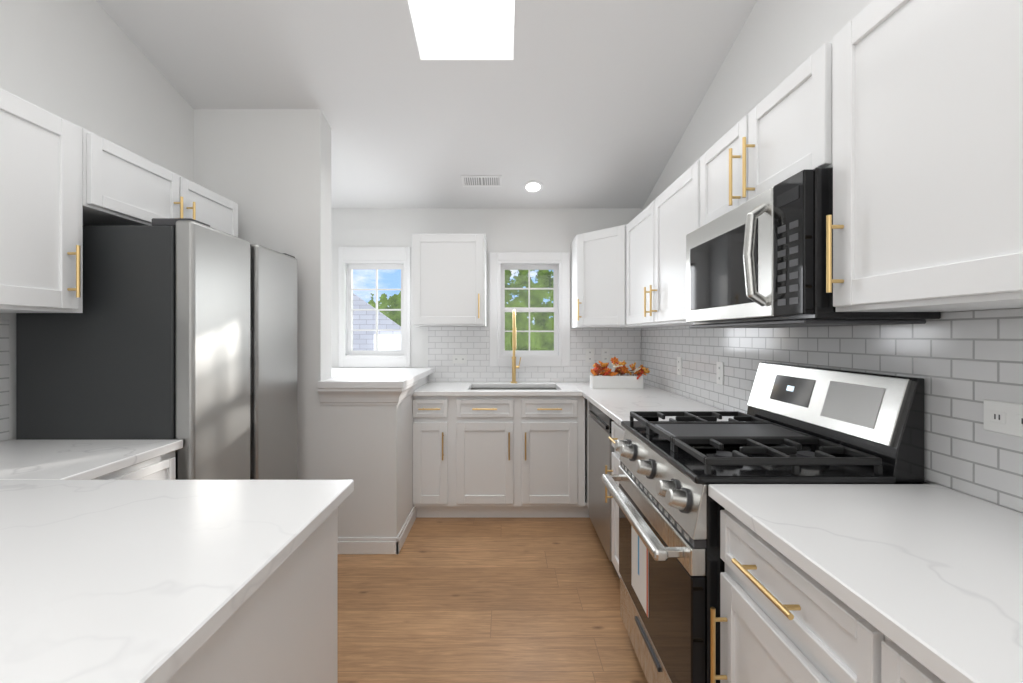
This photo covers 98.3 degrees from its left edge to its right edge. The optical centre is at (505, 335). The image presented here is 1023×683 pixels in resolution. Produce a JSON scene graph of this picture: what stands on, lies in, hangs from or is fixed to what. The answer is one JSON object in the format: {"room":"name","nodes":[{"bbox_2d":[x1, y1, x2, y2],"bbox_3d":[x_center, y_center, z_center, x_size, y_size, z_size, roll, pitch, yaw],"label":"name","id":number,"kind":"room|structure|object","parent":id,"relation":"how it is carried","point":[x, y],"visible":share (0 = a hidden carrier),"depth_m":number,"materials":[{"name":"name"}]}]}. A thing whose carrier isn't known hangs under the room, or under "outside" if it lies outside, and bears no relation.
{"room":"kitchen","nodes":[
{"label":"kitchen","id":0,"kind":"room"},
{"bbox_2d":[0,0,193,440],"bbox_3d":[-1.935,-0.651,1.050,0.150,4.102,5.600,0,0,0],"label":"wall","id":1,"kind":"structure","parent":0,"point":[88,65],"depth_m":1.98,"materials":[{"name":"white paint"}]},
{"bbox_2d":[0,319,8,440],"bbox_3d":[-1.855,0.165,0.615,0.007,0.446,2.070,0,0,0],"label":"tile backsplash","id":2,"kind":"structure","parent":1,"relation":"attached to","point":[4,379],"depth_m":1.63,"materials":[{"name":"white tile"}]},
{"bbox_2d":[0,87,82,312],"bbox_3d":[-1.683,-0.415,1.308,0.347,0.670,0.585,0,0,0],"label":"upper cabinet","id":3,"kind":"object","parent":1,"relation":"attached to","point":[41,210],"visible":1,"depth_m":1.41,"materials":[{"name":"white wood"}]},
{"bbox_2d":[83,128,237,236],"bbox_3d":[-1.664,-0.610,2.056,0.387,0.280,0.908,0,0,0],"label":"upper cabinet","id":4,"kind":"object","parent":1,"relation":"attached to","point":[122,186],"visible":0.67,"depth_m":1.83,"materials":[{"name":"white wood"}]},
{"bbox_2d":[194,109,330,479],"bbox_3d":[-1.482,-0.049,2.719,0.756,2.698,0.162,0,0,0],"label":"wall","id":5,"kind":"structure","parent":0,"point":[268,171],"depth_m":2.64,"materials":[{"name":"white paint"}]},
{"bbox_2d":[96,0,756,207],"bbox_3d":[-0.360,-1.867,1.050,3.300,1.692,5.600,0,0,0],"label":"ceiling","id":6,"kind":"structure","parent":0,"point":[581,103],"depth_m":2.45,"materials":[{"name":"white paint"}]},
{"bbox_2d":[461,175,501,186],"bbox_3d":[-0.180,-1.157,3.329,0.300,0.043,0.136,0,0,0],"label":"ceiling vent","id":7,"kind":"object","parent":6,"relation":"in","point":[483,181],"visible":1,"depth_m":3.32,"materials":[{"name":"white metal"}]},
{"bbox_2d":[523,181,542,192],"bbox_3d":[0.210,-1.139,3.399,0.156,0.046,0.152,0,0,0],"label":"recessed light","id":8,"kind":"object","parent":6,"relation":"in","point":[532,186],"visible":1,"depth_m":3.39,"materials":[{"name":"white plastic"}]},
{"bbox_2d":[416,0,513,26],"bbox_3d":[-0.203,-1.939,1.805,0.545,0.681,1.070,0,0,0],"label":"skylight","id":9,"kind":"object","parent":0,"point":[465,13],"depth_m":2.31,"materials":[{"name":"white glass"}]},
{"bbox_2d":[331,208,641,476],"bbox_3d":[-0.360,0.044,3.775,3.000,2.711,0.150,0,0,0],"label":"wall","id":10,"kind":"structure","parent":0,"point":[531,229],"depth_m":3.70,"materials":[{"name":"white paint"}]},
{"bbox_2d":[338,247,410,366],"bbox_3d":[-1.095,-0.234,3.756,0.600,1.003,0.149,0,0,0],"label":"alcove window","id":11,"kind":"structure","parent":10,"relation":"in","point":[350,259],"depth_m":3.68,"materials":[{"name":"white wood"}]},
{"bbox_2d":[412,233,486,326],"bbox_3d":[-0.441,-0.426,3.514,0.563,0.708,0.367,0,0,0],"label":"upper cabinet","id":12,"kind":"object","parent":10,"relation":"attached to","point":[449,279],"visible":1,"depth_m":3.38,"materials":[{"name":"white wood"}]},
{"bbox_2d":[489,252,569,366],"bbox_3d":[0.200,-0.215,3.756,0.674,0.954,0.149,0,0,0],"label":"window","id":13,"kind":"structure","parent":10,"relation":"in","point":[557,263],"depth_m":3.68,"materials":[{"name":"white wood"}]},
{"bbox_2d":[428,327,640,381],"bbox_3d":[0.240,0.160,3.695,1.778,0.456,0.007,0,0,0],"label":"tile backsplash","id":14,"kind":"structure","parent":10,"relation":"attached to","point":[445,344],"depth_m":3.69,"materials":[{"name":"white tile"}]},
{"bbox_2d":[453,355,466,363],"bbox_3d":[-0.385,0.200,3.687,0.118,0.072,0.007,0,0,0],"label":"electrical outlet","id":15,"kind":"object","parent":14,"relation":"attached to","point":[459,359],"visible":1,"depth_m":3.69,"materials":[{"name":"white plastic"}]},
{"bbox_2d":[585,348,593,362],"bbox_3d":[0.700,0.170,3.687,0.072,0.118,0.007,0,0,0],"label":"electrical outlet","id":16,"kind":"object","parent":14,"relation":"attached to","point":[589,355],"visible":1,"depth_m":3.69,"materials":[{"name":"white plastic"}]},
{"bbox_2d":[601,348,609,362],"bbox_3d":[0.830,0.170,3.687,0.072,0.118,0.007,0,0,0],"label":"electrical outlet","id":17,"kind":"object","parent":14,"relation":"attached to","point":[605,355],"visible":0.96,"depth_m":3.69,"materials":[{"name":"white plastic"}]},
{"bbox_2d":[338,518,647,682],"bbox_3d":[-0.360,1.350,1.050,3.600,0.100,5.900,0,0,0],"label":"floor","id":18,"kind":"structure","parent":0,"point":[485,600],"depth_m":2.10,"materials":[{"name":"brown wood"}]},
{"bbox_2d":[96,451,175,478],"bbox_3d":[-1.536,0.862,1.405,0.642,0.876,0.499,0,0,0],"label":"base cabinet","id":19,"kind":"object","parent":18,"relation":"on","point":[163,466],"depth_m":1.53,"materials":[{"name":"white wood"}]},
{"bbox_2d":[16,218,296,479],"bbox_3d":[-1.507,0.429,2.083,0.666,1.742,0.845,0,0,0],"label":"fridge","id":20,"kind":"object","parent":18,"relation":"on","point":[184,330],"visible":0.46,"depth_m":1.66,"materials":[{"name":"grey metal"}]},
{"bbox_2d":[93,479,337,682],"bbox_3d":[-0.839,0.862,0.407,0.792,0.876,1.653,0,0,0],"label":"base cabinet","id":21,"kind":"object","parent":18,"relation":"on","point":[280,625],"depth_m":0.90,"materials":[{"name":"white wood"}]},
{"bbox_2d":[0,440,353,682],"bbox_3d":[-1.133,0.406,0.618,1.447,0.032,2.076,0,0,0],"label":"countertop","id":22,"kind":"structure","parent":21,"relation":"on","point":[132,581],"depth_m":0.79,"materials":[{"name":"stone"}]},
{"bbox_2d":[321,376,427,536],"bbox_3d":[-1.255,0.807,3.169,1.210,0.985,1.062,0,0,0],"label":"half wall","id":23,"kind":"structure","parent":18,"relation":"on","point":[367,450],"depth_m":2.64,"materials":[{"name":"white paint"}]},
{"bbox_2d":[338,535,400,553],"bbox_3d":[-0.948,1.252,2.631,0.624,0.097,0.014,0,0,0],"label":"baseboard","id":24,"kind":"structure","parent":23,"relation":"attached to","point":[370,545],"depth_m":2.62,"materials":[{"name":"white wood"}]},
{"bbox_2d":[318,367,433,404],"bbox_3d":[-1.230,0.343,3.143,1.259,0.145,1.111,0,0,0],"label":"trim","id":25,"kind":"structure","parent":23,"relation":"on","point":[364,386],"depth_m":2.63,"materials":[{"name":"white wood"}]},
{"bbox_2d":[398,507,415,547],"bbox_3d":[-0.643,1.252,2.905,0.014,0.097,0.490,0,0,0],"label":"baseboard","id":26,"kind":"structure","parent":18,"relation":"on","point":[409,522],"depth_m":2.89,"materials":[{"name":"white wood"}]},
{"bbox_2d":[609,421,624,577],"bbox_3d":[0.843,0.862,2.129,0.585,0.876,0.393,0,0,0],"label":"base cabinet","id":27,"kind":"object","parent":18,"relation":"on","point":[618,432],"depth_m":2.24,"materials":[{"name":"painted wood"},{"name":"brushed gold"}]},
{"bbox_2d":[589,401,619,578],"bbox_3d":[0.834,0.858,2.630,0.592,0.860,0.590,0,0,0],"label":"dishwasher","id":28,"kind":"object","parent":27,"relation":"in","point":[601,448],"visible":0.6,"depth_m":2.56,"materials":[{"name":"grey metal"}]},
{"bbox_2d":[580,390,745,428],"bbox_3d":[0.831,0.406,2.484,0.610,0.032,1.110,0,0,0],"label":"countertop","id":29,"kind":"structure","parent":27,"relation":"on","point":[617,406],"depth_m":2.56,"materials":[{"name":"stone"}]},
{"bbox_2d":[601,362,928,682],"bbox_3d":[0.766,0.708,1.545,0.723,1.185,0.760,0,0,0],"label":"range","id":30,"kind":"object","parent":18,"relation":"on","point":[808,425],"visible":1,"depth_m":1.33,"materials":[{"name":"silver"}]},
{"bbox_2d":[710,509,825,682],"bbox_3d":[0.842,0.862,0.872,0.585,0.876,0.561,0,0,0],"label":"base cabinet","id":31,"kind":"object","parent":18,"relation":"on","point":[782,618],"depth_m":0.95,"materials":[{"name":"white wood"}]},
{"bbox_2d":[708,484,1022,682],"bbox_3d":[0.834,0.406,0.370,0.607,0.032,1.581,0,0,0],"label":"countertop","id":32,"kind":"structure","parent":31,"relation":"on","point":[929,577],"depth_m":0.78,"materials":[{"name":"stone"}]},
{"bbox_2d":[826,589,943,682],"bbox_3d":[0.842,0.862,0.414,0.585,0.876,0.616,0,0,0],"label":"base cabinet","id":33,"kind":"object","parent":18,"relation":"on","point":[857,651],"depth_m":0.69,"materials":[{"name":"white wood"}]},
{"bbox_2d":[412,382,663,395],"bbox_3d":[0.244,0.513,3.368,1.785,0.246,0.658,0,0,0],"label":"countertop","id":34,"kind":"structure","parent":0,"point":[430,388],"depth_m":3.24,"materials":[{"name":"stone"}]},
{"bbox_2d":[511,309,520,382],"bbox_3d":[0.082,0.092,3.530,0.086,0.596,0.214,0,0,0],"label":"faucet","id":35,"kind":"object","parent":34,"relation":"on","point":[514,366],"visible":1,"depth_m":3.49,"materials":[{"name":"gold metal"}]},
{"bbox_2d":[590,357,649,388],"bbox_3d":[0.833,0.274,3.270,0.442,0.231,0.177,0,0,0],"label":"planter","id":36,"kind":"object","parent":34,"relation":"on","point":[602,376],"visible":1,"depth_m":3.21,"materials":[{"name":"white ceramic"}]},
{"bbox_2d":[642,0,1022,512],"bbox_3d":[1.215,-0.651,1.050,0.150,4.102,5.600,0,0,0],"label":"wall","id":37,"kind":"structure","parent":0,"point":[776,43],"depth_m":2.00,"materials":[{"name":"white paint"}]},
{"bbox_2d":[571,224,669,327],"bbox_3d":[0.837,-0.415,3.378,0.600,0.710,0.637,0,0,0],"label":"upper cabinet","id":38,"kind":"object","parent":37,"relation":"attached to","point":[598,278],"visible":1,"depth_m":3.23,"materials":[{"name":"white wood"}]},
{"bbox_2d":[626,160,699,325],"bbox_3d":[0.964,-0.415,2.481,0.347,0.710,1.154,0,0,0],"label":"upper cabinet","id":39,"kind":"object","parent":37,"relation":"attached to","point":[661,226],"visible":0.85,"depth_m":2.37,"materials":[{"name":"white wood"}]},
{"bbox_2d":[700,39,832,226],"bbox_3d":[0.964,-0.605,1.522,0.347,0.331,0.759,0,0,0],"label":"upper cabinet","id":40,"kind":"object","parent":37,"relation":"attached to","point":[781,132],"visible":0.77,"depth_m":1.37,"materials":[{"name":"painted wood"},{"name":"brushed gold metal"}]},
{"bbox_2d":[686,167,940,327],"bbox_3d":[0.917,-0.233,1.522,0.422,0.405,0.755,0,0,0],"label":"over-the-range microwave","id":41,"kind":"object","parent":37,"relation":"attached to","point":[758,261],"visible":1,"depth_m":1.29,"materials":[{"name":"black"}]},
{"bbox_2d":[641,309,1022,511],"bbox_3d":[1.135,0.165,1.635,0.007,0.446,4.110,0,0,0],"label":"tile backsplash","id":42,"kind":"structure","parent":37,"relation":"attached to","point":[964,365],"depth_m":1.18,"materials":[{"name":"white tile"}]},
{"bbox_2d":[677,357,681,375],"bbox_3d":[1.127,0.200,2.876,0.007,0.118,0.072,0,0,0],"label":"electrical outlet","id":43,"kind":"object","parent":42,"relation":"attached to","point":[679,365],"visible":1,"depth_m":2.86,"materials":[{"name":"white plastic"}]},
{"bbox_2d":[716,362,723,384],"bbox_3d":[1.127,0.200,2.330,0.007,0.118,0.072,0,0,0],"label":"electrical outlet","id":44,"kind":"object","parent":42,"relation":"attached to","point":[720,373],"visible":1,"depth_m":2.32,"materials":[{"name":"white plastic"}]},
{"bbox_2d":[984,399,1022,436],"bbox_3d":[1.127,0.187,0.985,0.007,0.072,0.118,0,0,0],"label":"electrical outlet","id":45,"kind":"object","parent":42,"relation":"attached to","point":[1003,417],"visible":1,"depth_m":1.00,"materials":[{"name":"white plastic"}]},
{"bbox_2d":[826,0,1022,311],"bbox_3d":[0.983,-0.415,0.835,0.307,0.710,0.612,0,0,0],"label":"upper cabinet","id":46,"kind":"object","parent":37,"relation":"attached to","point":[927,155],"visible":0.98,"depth_m":0.85,"materials":[{"name":"white wood"}]},
{"label":"outside","id":47,"kind":"structure","parent":0,"visible":0},
{"bbox_2d":[374,334,400,349],"bbox_3d":[-2.075,2.140,9.925,1.750,4.320,0.050,0,0,0],"label":"wall","id":48,"kind":"structure","parent":47,"point":[396,338],"depth_m":9.90,"materials":[{"name":"white"}]},
{"bbox_2d":[358,270,553,349],"bbox_3d":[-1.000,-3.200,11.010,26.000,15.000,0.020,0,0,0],"label":"trees","id":49,"kind":"object","parent":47,"point":[521,281],"depth_m":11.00,"materials":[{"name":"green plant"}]},
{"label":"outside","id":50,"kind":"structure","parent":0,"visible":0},
{"bbox_2d":[353,294,400,349],"bbox_3d":[-6.350,0.900,10.025,11.300,6.800,0.050,0,0,0],"label":"roof","id":51,"kind":"structure","parent":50,"point":[367,344],"depth_m":10.00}
]}

